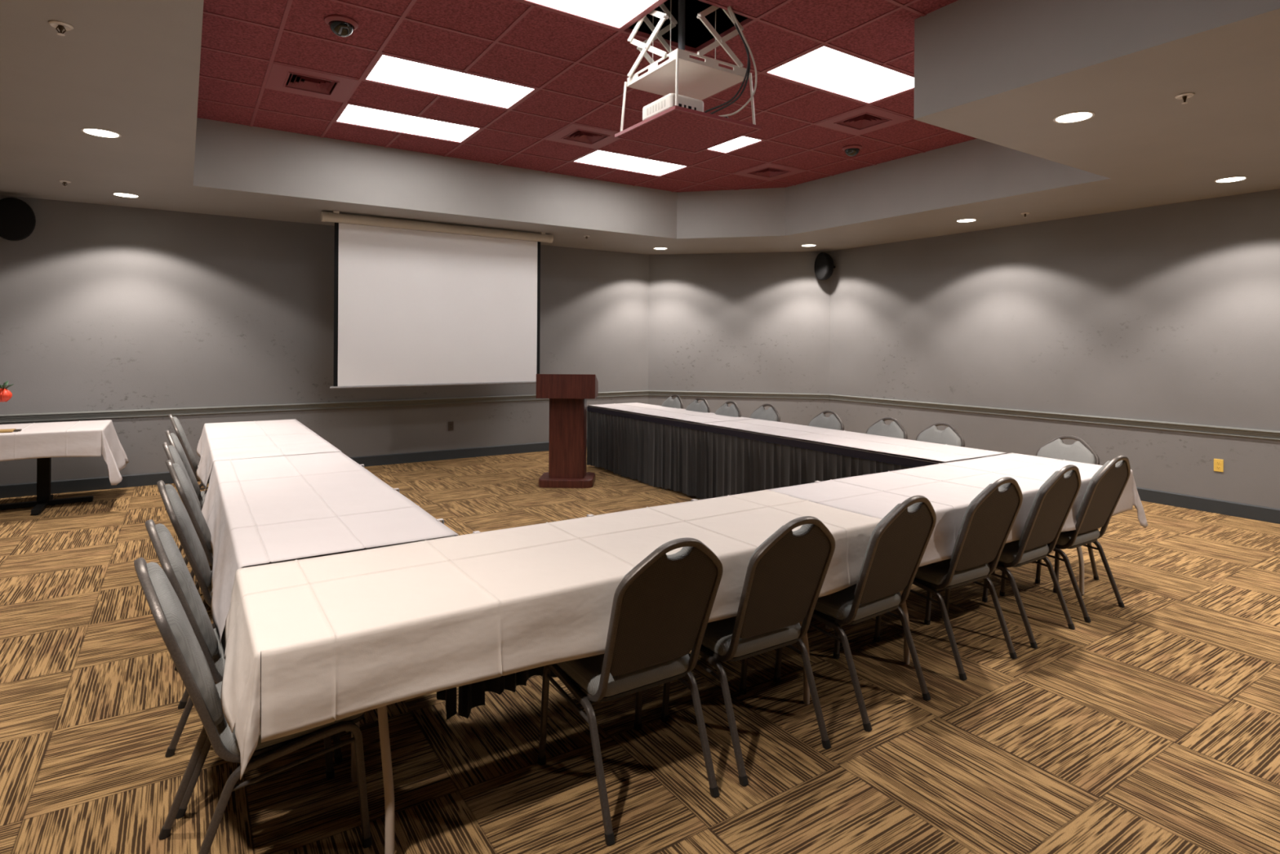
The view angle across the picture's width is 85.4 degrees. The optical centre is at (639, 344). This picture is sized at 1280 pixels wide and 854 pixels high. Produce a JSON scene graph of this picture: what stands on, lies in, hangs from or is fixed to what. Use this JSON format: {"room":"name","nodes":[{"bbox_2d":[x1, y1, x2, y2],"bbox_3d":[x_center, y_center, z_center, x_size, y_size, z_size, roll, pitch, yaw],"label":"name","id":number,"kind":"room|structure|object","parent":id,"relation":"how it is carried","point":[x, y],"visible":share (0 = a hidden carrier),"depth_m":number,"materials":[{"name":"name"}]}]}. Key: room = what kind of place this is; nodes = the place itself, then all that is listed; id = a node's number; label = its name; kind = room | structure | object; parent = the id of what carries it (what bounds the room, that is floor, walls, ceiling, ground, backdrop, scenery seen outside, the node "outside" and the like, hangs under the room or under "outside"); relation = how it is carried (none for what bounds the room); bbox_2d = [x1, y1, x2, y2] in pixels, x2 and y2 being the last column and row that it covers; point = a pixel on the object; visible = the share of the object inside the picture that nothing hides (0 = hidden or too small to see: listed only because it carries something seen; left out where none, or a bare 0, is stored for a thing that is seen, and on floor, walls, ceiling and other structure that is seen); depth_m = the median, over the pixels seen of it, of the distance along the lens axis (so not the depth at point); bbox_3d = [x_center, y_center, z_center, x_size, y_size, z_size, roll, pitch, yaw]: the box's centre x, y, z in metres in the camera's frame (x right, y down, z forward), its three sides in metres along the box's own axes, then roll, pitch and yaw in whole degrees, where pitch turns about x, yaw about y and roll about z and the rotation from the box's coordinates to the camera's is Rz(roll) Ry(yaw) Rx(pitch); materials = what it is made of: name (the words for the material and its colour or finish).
{"room":"conference room","nodes":[
{"label":"conference room","id":0,"kind":"room"},
{"bbox_2d":[0,195,648,484],"bbox_3d":[-4.743,-0.429,7.765,11.598,3.854,0.120,0,0,-33],"label":"wall","id":1,"kind":"structure","parent":0,"point":[103,307],"depth_m":7.72,"materials":[{"name":"grey paint"}]},
{"bbox_2d":[0,197,35,240],"bbox_3d":[-6.033,-1.194,6.673,0.330,0.410,0.299,0,0,-42],"label":"wall speaker","id":2,"kind":"object","parent":1,"relation":"attached to","point":[17,218],"visible":1,"depth_m":6.58,"materials":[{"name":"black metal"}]},
{"bbox_2d":[0,441,586,497],"bbox_3d":[-4.718,1.434,7.712,11.598,0.128,0.014,0,0,-33],"label":"baseboard","id":3,"kind":"structure","parent":1,"relation":"attached to","point":[17,490],"depth_m":8.50,"materials":[{"name":"rubber"}]},
{"bbox_2d":[0,390,648,422],"bbox_3d":[-4.708,0.728,7.702,11.598,0.084,0.034,0,0,-33],"label":"trim","id":4,"kind":"structure","parent":1,"relation":"attached to","point":[52,416],"depth_m":7.96,"materials":[{"name":"grey paint"}]},
{"bbox_2d":[448,421,453,430],"bbox_3d":[-2.501,1.073,9.169,0.072,0.116,0.009,0,0,-33],"label":"wall outlet","id":5,"kind":"object","parent":1,"relation":"attached to","point":[451,424],"visible":1,"depth_m":9.17,"materials":[{"name":"brown plastic"}]},
{"bbox_2d":[196,0,977,191],"bbox_3d":[1.264,-2.526,4.107,7.400,1.030,10.100,0,0,-33],"label":"ceiling","id":6,"kind":"structure","parent":0,"point":[579,68],"depth_m":5.35,"materials":[{"name":"red tile"}]},
{"bbox_2d":[265,62,358,102],"bbox_3d":[-2.568,-2.095,5.418,0.585,0.127,0.585,0,0,-33],"label":"ceiling vent","id":7,"kind":"object","parent":6,"relation":"in","point":[283,77],"visible":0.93,"depth_m":5.44,"materials":[{"name":"metal"}]},
{"bbox_2d":[324,14,358,36],"bbox_3d":[-1.883,-1.992,4.376,0.196,0.087,0.196,0,0,-33],"label":"dome camera","id":8,"kind":"object","parent":6,"relation":"attached to","point":[340,25],"visible":1,"depth_m":4.33,"materials":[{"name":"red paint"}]},
{"bbox_2d":[334,103,482,142],"bbox_3d":[-2.139,-2.072,6.429,1.195,0.071,0.586,0,0,-33],"label":"ceiling light","id":9,"kind":"object","parent":6,"relation":"attached to","point":[352,114],"visible":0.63,"depth_m":6.41,"materials":[{"name":"white plastic"}]},
{"bbox_2d":[362,53,537,109],"bbox_3d":[-1.470,-2.066,5.410,1.195,0.071,0.586,0,0,-33],"label":"ceiling light","id":10,"kind":"object","parent":6,"relation":"attached to","point":[387,69],"visible":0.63,"depth_m":5.39,"materials":[{"name":"white plastic"}]},
{"bbox_2d":[545,123,618,148],"bbox_3d":[-0.531,-2.083,6.757,0.585,0.127,0.585,0,0,-33],"label":"ceiling vent","id":11,"kind":"object","parent":6,"relation":"in","point":[573,134],"visible":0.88,"depth_m":6.76,"materials":[{"name":"red paint"}]},
{"bbox_2d":[520,0,662,30],"bbox_3d":[-0.465,-2.057,3.882,1.195,0.071,0.586,0,0,-33],"label":"ceiling light","id":12,"kind":"object","parent":6,"relation":"attached to","point":[615,14],"visible":1,"depth_m":4.18,"materials":[{"name":"white plastic"}]},
{"bbox_2d":[572,149,688,176],"bbox_3d":[-0.101,-2.059,7.768,1.195,0.071,0.586,0,0,-33],"label":"ceiling light","id":13,"kind":"object","parent":6,"relation":"attached to","point":[598,157],"visible":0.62,"depth_m":7.76,"materials":[{"name":"white plastic"}]},
{"bbox_2d":[614,0,761,153],"bbox_3d":[0.305,-1.918,4.373,0.660,1.164,0.686,0,0,-33],"label":"lift","id":14,"kind":"object","parent":6,"relation":"attached to","point":[676,127],"visible":0.96,"depth_m":4.29,"materials":[{"name":"white metal"}]},
{"bbox_2d":[642,93,703,120],"bbox_3d":[0.193,-1.404,4.197,0.252,0.101,0.333,0,0,-33],"label":"projector","id":15,"kind":"object","parent":14,"relation":"on","point":[668,101],"visible":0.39,"depth_m":4.08,"materials":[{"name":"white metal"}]},
{"bbox_2d":[646,99,665,115],"bbox_3d":[0.095,-1.409,4.120,0.002,0.040,0.195,0,0,-33],"label":"grille","id":16,"kind":"object","parent":15,"relation":"attached to","point":[658,106],"depth_m":4.12,"materials":[{"name":"white plastic"}]},
{"bbox_2d":[626,48,747,100],"bbox_3d":[0.296,-1.685,4.385,0.550,0.054,0.550,0,0,-33],"label":"tray","id":17,"kind":"object","parent":14,"relation":"on","point":[700,80],"depth_m":4.30,"materials":[{"name":"white metal"}]},
{"bbox_2d":[706,135,764,153],"bbox_3d":[0.568,-2.054,6.750,1.195,0.071,0.586,0,0,-33],"label":"ceiling light","id":18,"kind":"object","parent":6,"relation":"attached to","point":[744,141],"visible":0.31,"depth_m":7.01,"materials":[{"name":"white plastic"}]},
{"bbox_2d":[733,163,804,180],"bbox_3d":[1.507,-2.071,8.096,0.585,0.127,0.585,0,0,-33],"label":"ceiling vent","id":19,"kind":"object","parent":6,"relation":"in","point":[768,171],"visible":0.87,"depth_m":8.09,"materials":[{"name":"red paint"}]},
{"bbox_2d":[764,44,914,104],"bbox_3d":[1.573,-2.045,5.221,1.195,0.071,0.586,0,0,-33],"label":"ceiling light","id":20,"kind":"object","parent":6,"relation":"attached to","point":[824,68],"visible":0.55,"depth_m":5.18,"materials":[{"name":"white plastic"}]},
{"bbox_2d":[842,144,862,156],"bbox_3d":[2.164,-1.968,7.077,0.196,0.087,0.196,0,0,-33],"label":"dome camera","id":21,"kind":"object","parent":6,"relation":"attached to","point":[850,150],"visible":1,"depth_m":7.02,"materials":[{"name":"red paint"}]},
{"bbox_2d":[815,105,911,134],"bbox_3d":[2.002,-2.066,6.233,0.585,0.127,0.585,0,0,-33],"label":"ceiling vent","id":22,"kind":"object","parent":6,"relation":"in","point":[868,118],"visible":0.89,"depth_m":6.22,"materials":[{"name":"red paint"}]},
{"bbox_2d":[0,447,1279,853],"bbox_3d":[0.355,1.539,1.760,13.542,0.001,15.536,0,0,-33],"label":"floor","id":23,"kind":"structure","parent":0,"point":[1151,724],"depth_m":2.75,"materials":[{"name":"carpet"}]},
{"bbox_2d":[0,457,93,515],"bbox_3d":[-5.850,1.127,6.118,1.813,0.731,0.900,0,0,-33],"label":"pedestal table","id":24,"kind":"object","parent":23,"relation":"on","point":[44,498],"visible":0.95,"depth_m":6.39,"materials":[{"name":"metal"}]},
{"bbox_2d":[0,419,128,484],"bbox_3d":[-5.796,1.003,6.155,1.998,0.509,1.136,0,0,-33],"label":"tablecloth","id":25,"kind":"object","parent":24,"relation":"on","point":[86,438],"visible":0.98,"depth_m":6.16,"materials":[{"name":"white fabric"}]},
{"bbox_2d":[0,380,14,402],"bbox_3d":[-5.865,0.478,6.170,0.376,0.548,0.342,0,0,8],"label":"flower arrangement","id":26,"kind":"object","parent":25,"relation":"on","point":[6,394],"visible":1,"depth_m":6.22,"materials":[{"name":"red plant"}]},
{"bbox_2d":[0,428,22,432],"bbox_3d":[-5.571,0.746,5.976,0.360,0.016,0.150,0,0,-33],"label":"serving board","id":27,"kind":"object","parent":25,"relation":"on","point":[7,430],"visible":1,"depth_m":6.02,"materials":[{"name":"brown wood"}]},
{"bbox_2d":[162,441,201,578],"bbox_3d":[-2.644,1.056,4.358,0.591,0.930,0.446,0,0,-36],"label":"banquet chair","id":28,"kind":"object","parent":23,"relation":"on","point":[172,454],"visible":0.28,"depth_m":4.13,"materials":[{"name":"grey fabric"}]},
{"bbox_2d":[164,430,206,559],"bbox_3d":[-3.017,1.052,4.926,0.591,0.930,0.446,0,0,-36],"label":"banquet chair","id":29,"kind":"object","parent":23,"relation":"on","point":[172,437],"visible":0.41,"depth_m":4.70,"materials":[{"name":"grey fabric"}]},
{"bbox_2d":[165,459,213,609],"bbox_3d":[-2.201,1.059,3.739,0.591,0.930,0.446,0,0,-37],"label":"banquet chair","id":30,"kind":"object","parent":23,"relation":"on","point":[181,482],"visible":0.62,"depth_m":3.49,"materials":[{"name":"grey fabric"}]},
{"bbox_2d":[168,413,211,489],"bbox_3d":[-3.704,1.047,5.971,0.591,0.930,0.446,0,0,-36],"label":"banquet chair","id":31,"kind":"object","parent":23,"relation":"on","point":[180,432],"visible":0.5,"depth_m":5.73,"materials":[{"name":"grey metal"}]},
{"bbox_2d":[156,480,242,708],"bbox_3d":[-1.872,1.062,3.201,0.591,0.930,0.446,0,0,-36],"label":"banquet chair","id":32,"kind":"object","parent":23,"relation":"on","point":[180,518],"visible":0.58,"depth_m":2.96,"materials":[{"name":"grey fabric"}]},
{"bbox_2d":[145,519,342,818],"bbox_3d":[-1.450,1.066,2.538,0.591,0.930,0.446,0,0,-38],"label":"banquet chair","id":33,"kind":"object","parent":23,"relation":"on","point":[172,562],"visible":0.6,"depth_m":2.30,"materials":[{"name":"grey fabric"}]},
{"bbox_2d":[133,557,372,853],"bbox_3d":[-1.181,1.068,2.117,0.591,0.930,0.446,0,0,-38],"label":"banquet chair","id":34,"kind":"object","parent":23,"relation":"on","point":[174,626],"visible":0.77,"depth_m":1.92,"materials":[{"name":"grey fabric"}]},
{"bbox_2d":[242,535,454,568],"bbox_3d":[-1.734,1.145,3.626,0.746,0.757,2.465,0,0,-33],"label":"folding table","id":35,"kind":"object","parent":23,"relation":"on","point":[364,548],"visible":0.04,"depth_m":2.57,"materials":[{"name":"laminate"}]},
{"bbox_2d":[201,451,457,644],"bbox_3d":[-1.778,0.884,3.620,0.844,0.273,2.525,0,0,-33],"label":"tablecloth","id":36,"kind":"object","parent":35,"relation":"on","point":[255,511],"visible":0.98,"depth_m":3.15,"materials":[{"name":"white fabric"}]},
{"bbox_2d":[359,464,457,719],"bbox_3d":[-2.306,1.127,4.742,0.539,0.757,4.928,0,0,-33],"label":"table skirt","id":37,"kind":"object","parent":35,"relation":"attached to","point":[449,695],"visible":0.02,"depth_m":2.82,"materials":[{"name":"black fabric"}]},
{"bbox_2d":[536,373,598,488],"bbox_3d":[-0.791,0.919,7.616,0.630,1.212,0.470,0,0,1],"label":"lectern","id":38,"kind":"object","parent":23,"relation":"on","point":[567,394],"visible":1,"depth_m":7.48,"materials":[{"name":"brown wood"}]},
{"bbox_2d":[351,620,809,853],"bbox_3d":[-0.141,1.156,2.712,2.415,0.757,0.746,0,0,-33],"label":"folding table","id":39,"kind":"object","parent":23,"relation":"on","point":[384,740],"visible":0.18,"depth_m":2.04,"materials":[{"name":"metal"}]},
{"bbox_2d":[220,489,881,779],"bbox_3d":[-0.155,0.907,2.674,2.513,0.294,0.800,0,0,-33],"label":"tablecloth","id":40,"kind":"object","parent":39,"relation":"on","point":[340,636],"visible":0.82,"depth_m":2.15,"materials":[{"name":"beige fabric"}]},
{"bbox_2d":[457,480,820,718],"bbox_3d":[0.625,1.153,3.700,3.237,0.767,0.070,0,0,-33],"label":"table skirt","id":41,"kind":"object","parent":39,"relation":"attached to","point":[471,695],"visible":0.02,"depth_m":2.89,"materials":[{"name":"black fabric"}]},
{"bbox_2d":[537,537,723,845],"bbox_3d":[-0.030,1.075,2.426,0.446,0.930,0.591,0,0,-33],"label":"banquet chair","id":42,"kind":"object","parent":23,"relation":"on","point":[661,609],"visible":0.98,"depth_m":2.27,"materials":[{"name":"grey fabric"}]},
{"bbox_2d":[591,405,711,426],"bbox_3d":[0.312,1.153,7.879,0.736,0.757,2.365,0,0,-33],"label":"folding table","id":43,"kind":"object","parent":23,"relation":"on","point":[656,416],"visible":0.06,"depth_m":7.54,"materials":[{"name":"laminate"}]},
{"bbox_2d":[587,402,753,422],"bbox_3d":[0.284,0.889,7.942,0.769,0.276,2.304,0,0,-33],"label":"tablecloth","id":44,"kind":"object","parent":43,"relation":"on","point":[642,408],"visible":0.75,"depth_m":7.75,"materials":[{"name":"white fabric"}]},
{"bbox_2d":[661,394,683,408],"bbox_3d":[0.196,1.070,8.307,0.591,0.930,0.446,0,0,-33],"label":"banquet chair","id":45,"kind":"object","parent":23,"relation":"on","point":[677,402],"visible":0.27,"depth_m":8.38,"materials":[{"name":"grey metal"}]},
{"bbox_2d":[685,397,710,413],"bbox_3d":[0.469,1.072,7.818,0.591,0.930,0.446,0,0,-34],"label":"banquet chair","id":46,"kind":"object","parent":23,"relation":"on","point":[703,406],"visible":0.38,"depth_m":7.90,"materials":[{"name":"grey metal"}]},
{"bbox_2d":[715,400,741,417],"bbox_3d":[0.750,1.075,7.373,0.591,0.930,0.446,0,0,-32],"label":"banquet chair","id":47,"kind":"object","parent":23,"relation":"on","point":[733,411],"visible":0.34,"depth_m":7.45,"materials":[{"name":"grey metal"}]},
{"bbox_2d":[661,515,835,786],"bbox_3d":[0.430,1.078,2.716,0.446,0.930,0.591,0,0,-33],"label":"banquet chair","id":48,"kind":"object","parent":23,"relation":"on","point":[785,575],"visible":0.91,"depth_m":2.56,"materials":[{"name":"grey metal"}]},
{"bbox_2d":[750,404,780,422],"bbox_3d":[1.103,1.078,7.062,0.591,0.930,0.446,0,0,-35],"label":"banquet chair","id":49,"kind":"object","parent":23,"relation":"on","point":[771,414],"visible":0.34,"depth_m":7.15,"materials":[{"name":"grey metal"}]},
{"bbox_2d":[808,410,844,430],"bbox_3d":[1.546,1.081,6.371,0.591,0.930,0.446,0,0,-33],"label":"banquet chair","id":50,"kind":"object","parent":23,"relation":"on","point":[833,421],"visible":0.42,"depth_m":6.46,"materials":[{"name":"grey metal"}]},
{"bbox_2d":[773,495,936,731],"bbox_3d":[0.961,1.081,3.066,0.446,0.930,0.591,0,0,-36],"label":"banquet chair","id":51,"kind":"object","parent":23,"relation":"on","point":[896,547],"visible":0.86,"depth_m":2.91,"materials":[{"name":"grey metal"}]},
{"bbox_2d":[709,425,1002,463],"bbox_3d":[1.647,1.165,5.848,0.736,0.757,2.465,0,0,-33],"label":"folding table","id":52,"kind":"object","parent":23,"relation":"on","point":[722,427],"visible":0.08,"depth_m":5.30,"materials":[{"name":"laminate"}]},
{"bbox_2d":[586,406,937,499],"bbox_3d":[0.858,1.157,6.776,0.463,0.751,4.852,0,0,-33],"label":"table skirt","id":53,"kind":"object","parent":52,"relation":"attached to","point":[700,461],"visible":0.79,"depth_m":6.66,"materials":[{"name":"black fabric"}]},
{"bbox_2d":[700,418,1007,462],"bbox_3d":[1.631,0.900,5.905,0.784,0.271,2.610,0,0,-33],"label":"tablecloth","id":54,"kind":"object","parent":52,"relation":"on","point":[918,449],"visible":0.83,"depth_m":5.59,"materials":[{"name":"white fabric"}]},
{"bbox_2d":[866,417,907,439],"bbox_3d":[1.902,1.084,5.802,0.591,0.930,0.446,0,0,-32],"label":"banquet chair","id":55,"kind":"object","parent":23,"relation":"on","point":[895,429],"visible":0.3,"depth_m":5.88,"materials":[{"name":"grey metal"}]},
{"bbox_2d":[915,422,964,447],"bbox_3d":[2.204,1.087,5.416,0.591,0.930,0.446,0,0,-34],"label":"banquet chair","id":56,"kind":"object","parent":23,"relation":"on","point":[950,435],"visible":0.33,"depth_m":5.51,"materials":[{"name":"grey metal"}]},
{"bbox_2d":[873,476,1022,679],"bbox_3d":[1.562,1.085,3.490,0.446,0.930,0.591,0,0,-32],"label":"banquet chair","id":57,"kind":"object","parent":23,"relation":"on","point":[989,517],"visible":0.86,"depth_m":3.33,"materials":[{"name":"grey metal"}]},
{"bbox_2d":[825,546,1084,664],"bbox_3d":[1.890,1.168,4.046,2.425,0.757,0.746,0,0,-33],"label":"folding table","id":58,"kind":"object","parent":23,"relation":"on","point":[906,650],"visible":0.14,"depth_m":3.76,"materials":[{"name":"metal"}]},
{"bbox_2d":[767,453,1147,566],"bbox_3d":[1.943,0.963,4.045,2.516,0.380,0.821,0,0,-33],"label":"tablecloth","id":59,"kind":"object","parent":58,"relation":"on","point":[950,487],"visible":0.67,"depth_m":3.83,"materials":[{"name":"white fabric"}]},
{"bbox_2d":[944,464,1080,648],"bbox_3d":[2.070,1.088,3.836,0.446,0.930,0.591,0,0,-35],"label":"banquet chair","id":60,"kind":"object","parent":23,"relation":"on","point":[1052,504],"visible":0.81,"depth_m":3.67,"materials":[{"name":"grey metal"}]},
{"bbox_2d":[992,435,1099,593],"bbox_3d":[2.739,1.091,4.664,0.591,0.930,0.446,0,0,-30],"label":"banquet chair","id":61,"kind":"object","parent":23,"relation":"on","point":[1080,451],"visible":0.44,"depth_m":4.71,"materials":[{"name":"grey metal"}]},
{"bbox_2d":[999,455,1130,622],"bbox_3d":[2.570,1.091,4.170,0.446,0.930,0.591,0,0,-33],"label":"banquet chair","id":62,"kind":"object","parent":23,"relation":"on","point":[1104,491],"visible":0.8,"depth_m":4.00,"materials":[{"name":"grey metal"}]},
{"bbox_3d":[-3.087,1.133,5.684,0.746,0.757,2.430,0,0,-33],"label":"folding table","id":63,"kind":"object","parent":23,"relation":"on","visible":0},
{"bbox_2d":[195,418,341,497],"bbox_3d":[-3.136,0.872,5.684,0.850,0.302,2.466,0,0,-33],"label":"tablecloth","id":64,"kind":"object","parent":63,"relation":"on","point":[224,441],"visible":1,"depth_m":5.38,"materials":[{"name":"white fabric"}]},
{"bbox_2d":[648,251,830,426],"bbox_3d":[1.496,-0.391,10.678,2.753,3.854,0.120,0,0,12],"label":"wall","id":65,"kind":"structure","parent":0,"point":[753,322],"depth_m":10.60,"materials":[{"name":"grey paint"}]},
{"bbox_2d":[0,0,1279,254],"bbox_3d":[0.377,-1.734,1.756,13.542,0.662,15.536,0,0,-33],"label":"soffit","id":66,"kind":"object","parent":65,"relation":"attached to","point":[998,73],"depth_m":5.11,"materials":[{"name":"grey paint"}]},
{"bbox_2d":[48,20,73,35],"bbox_3d":[-2.576,-1.407,3.086,0.088,0.058,0.088,0,0,-33],"label":"sprinkler","id":67,"kind":"object","parent":66,"relation":"attached to","point":[60,25],"visible":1,"depth_m":3.08,"materials":[{"name":"white metal"}]},
{"bbox_2d":[58,180,71,186],"bbox_3d":[-5.083,-1.427,6.129,0.088,0.058,0.088,0,0,-33],"label":"sprinkler","id":68,"kind":"object","parent":66,"relation":"attached to","point":[64,182],"visible":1,"depth_m":6.12,"materials":[{"name":"white metal"}]},
{"bbox_2d":[80,127,121,137],"bbox_3d":[-3.639,-1.431,4.685,0.218,0.009,0.218,0,0,-33],"label":"recessed light","id":69,"kind":"object","parent":66,"relation":"attached to","point":[93,131],"visible":1,"depth_m":4.67,"materials":[{"name":"white glass"}]},
{"bbox_2d":[111,192,139,197],"bbox_3d":[-4.952,-1.443,6.681,0.218,0.009,0.218,0,0,-33],"label":"recessed light","id":70,"kind":"object","parent":66,"relation":"attached to","point":[121,194],"visible":1,"depth_m":6.66,"materials":[{"name":"white glass"}]},
{"bbox_2d":[320,210,553,388],"bbox_3d":[-2.270,-0.474,8.138,2.706,1.906,0.116,0,0,-33],"label":"projection screen","id":71,"kind":"object","parent":66,"relation":"hanging from","point":[416,303],"visible":1,"depth_m":8.04,"materials":[{"name":"white fabric"}]},
{"bbox_2d":[653,247,667,249],"bbox_3d":[0.298,-1.412,10.156,0.218,0.009,0.218,0,0,-33],"label":"recessed light","id":72,"kind":"object","parent":66,"relation":"in","point":[656,248],"visible":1,"depth_m":10.15,"materials":[{"name":"white glass"}]},
{"bbox_2d":[800,244,817,246],"bbox_3d":[2.373,-1.397,9.748,0.218,0.009,0.218,0,0,-33],"label":"recessed light","id":73,"kind":"object","parent":66,"relation":"in","point":[804,245],"visible":1,"depth_m":9.72,"materials":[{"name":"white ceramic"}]},
{"bbox_2d":[955,218,977,222],"bbox_3d":[3.638,-1.386,7.732,0.218,0.009,0.218,0,0,-33],"label":"recessed light","id":74,"kind":"object","parent":66,"relation":"in","point":[962,220],"visible":1,"depth_m":7.74,"materials":[{"name":"white glass"}]},
{"bbox_2d":[1020,212,1029,217],"bbox_3d":[4.054,-1.368,7.299,0.088,0.058,0.088,0,0,-33],"label":"sprinkler","id":75,"kind":"object","parent":66,"relation":"attached to","point":[1024,213],"visible":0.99,"depth_m":7.29,"materials":[{"name":"white metal"}]},
{"bbox_2d":[1053,111,1094,123],"bbox_3d":[2.647,-1.389,4.233,0.218,0.009,0.218,0,0,-33],"label":"recessed light","id":76,"kind":"object","parent":66,"relation":"in","point":[1073,117],"visible":1,"depth_m":4.22,"materials":[{"name":"white glass"}]},
{"bbox_2d":[1174,92,1195,104],"bbox_3d":[3.029,-1.370,3.856,0.088,0.058,0.088,0,0,-33],"label":"sprinkler","id":77,"kind":"object","parent":66,"relation":"attached to","point":[1184,95],"visible":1,"depth_m":3.85,"materials":[{"name":"white metal"}]},
{"bbox_2d":[1213,176,1248,182],"bbox_3d":[4.915,-1.375,5.771,0.218,0.009,0.218,0,0,-33],"label":"recessed light","id":78,"kind":"object","parent":66,"relation":"in","point":[1233,179],"visible":1,"depth_m":5.75,"materials":[{"name":"white glass"}]},
{"bbox_2d":[648,390,829,399],"bbox_3d":[1.472,0.766,10.604,2.753,0.084,0.034,0,0,12],"label":"trim","id":79,"kind":"structure","parent":65,"relation":"attached to","point":[651,393],"depth_m":10.59,"materials":[{"name":"grey paint"}]},
{"bbox_2d":[829,188,1279,509],"bbox_3d":[6.612,-0.349,4.694,0.120,3.854,13.587,0,0,-33],"label":"wall","id":80,"kind":"structure","parent":0,"point":[1167,313],"depth_m":7.35,"materials":[{"name":"grey paint"}]},
{"bbox_2d":[813,252,835,280],"bbox_3d":[2.765,-1.150,10.215,0.299,0.416,0.300,0,0,-26],"label":"wall speaker","id":81,"kind":"object","parent":80,"relation":"attached to","point":[824,266],"visible":1,"depth_m":10.10,"materials":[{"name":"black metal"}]},
{"bbox_2d":[813,253,827,279],"bbox_3d":[2.643,-1.151,10.154,0.025,0.399,0.288,0,0,-26],"label":"grille","id":82,"kind":"object","parent":81,"relation":"attached to","point":[820,266],"depth_m":10.12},
{"bbox_2d":[828,394,1279,440],"bbox_3d":[6.540,0.807,4.654,0.034,0.084,13.587,0,0,-33],"label":"trim","id":83,"kind":"structure","parent":80,"relation":"attached to","point":[1153,424],"depth_m":7.40,"materials":[{"name":"grey paint"}]},
{"bbox_2d":[1136,487,1279,524],"bbox_3d":[6.544,1.513,4.660,0.014,0.128,13.587,0,0,-33],"label":"baseboard","id":84,"kind":"structure","parent":80,"relation":"attached to","point":[1187,501],"depth_m":6.48,"materials":[{"name":"rubber"}]},
{"bbox_2d":[1213,458,1223,471],"bbox_3d":[5.376,1.120,6.444,0.009,0.116,0.072,0,0,-33],"label":"wall outlet","id":85,"kind":"object","parent":80,"relation":"attached to","point":[1218,464],"visible":1,"depth_m":6.44,"materials":[{"name":"yellow plastic"}]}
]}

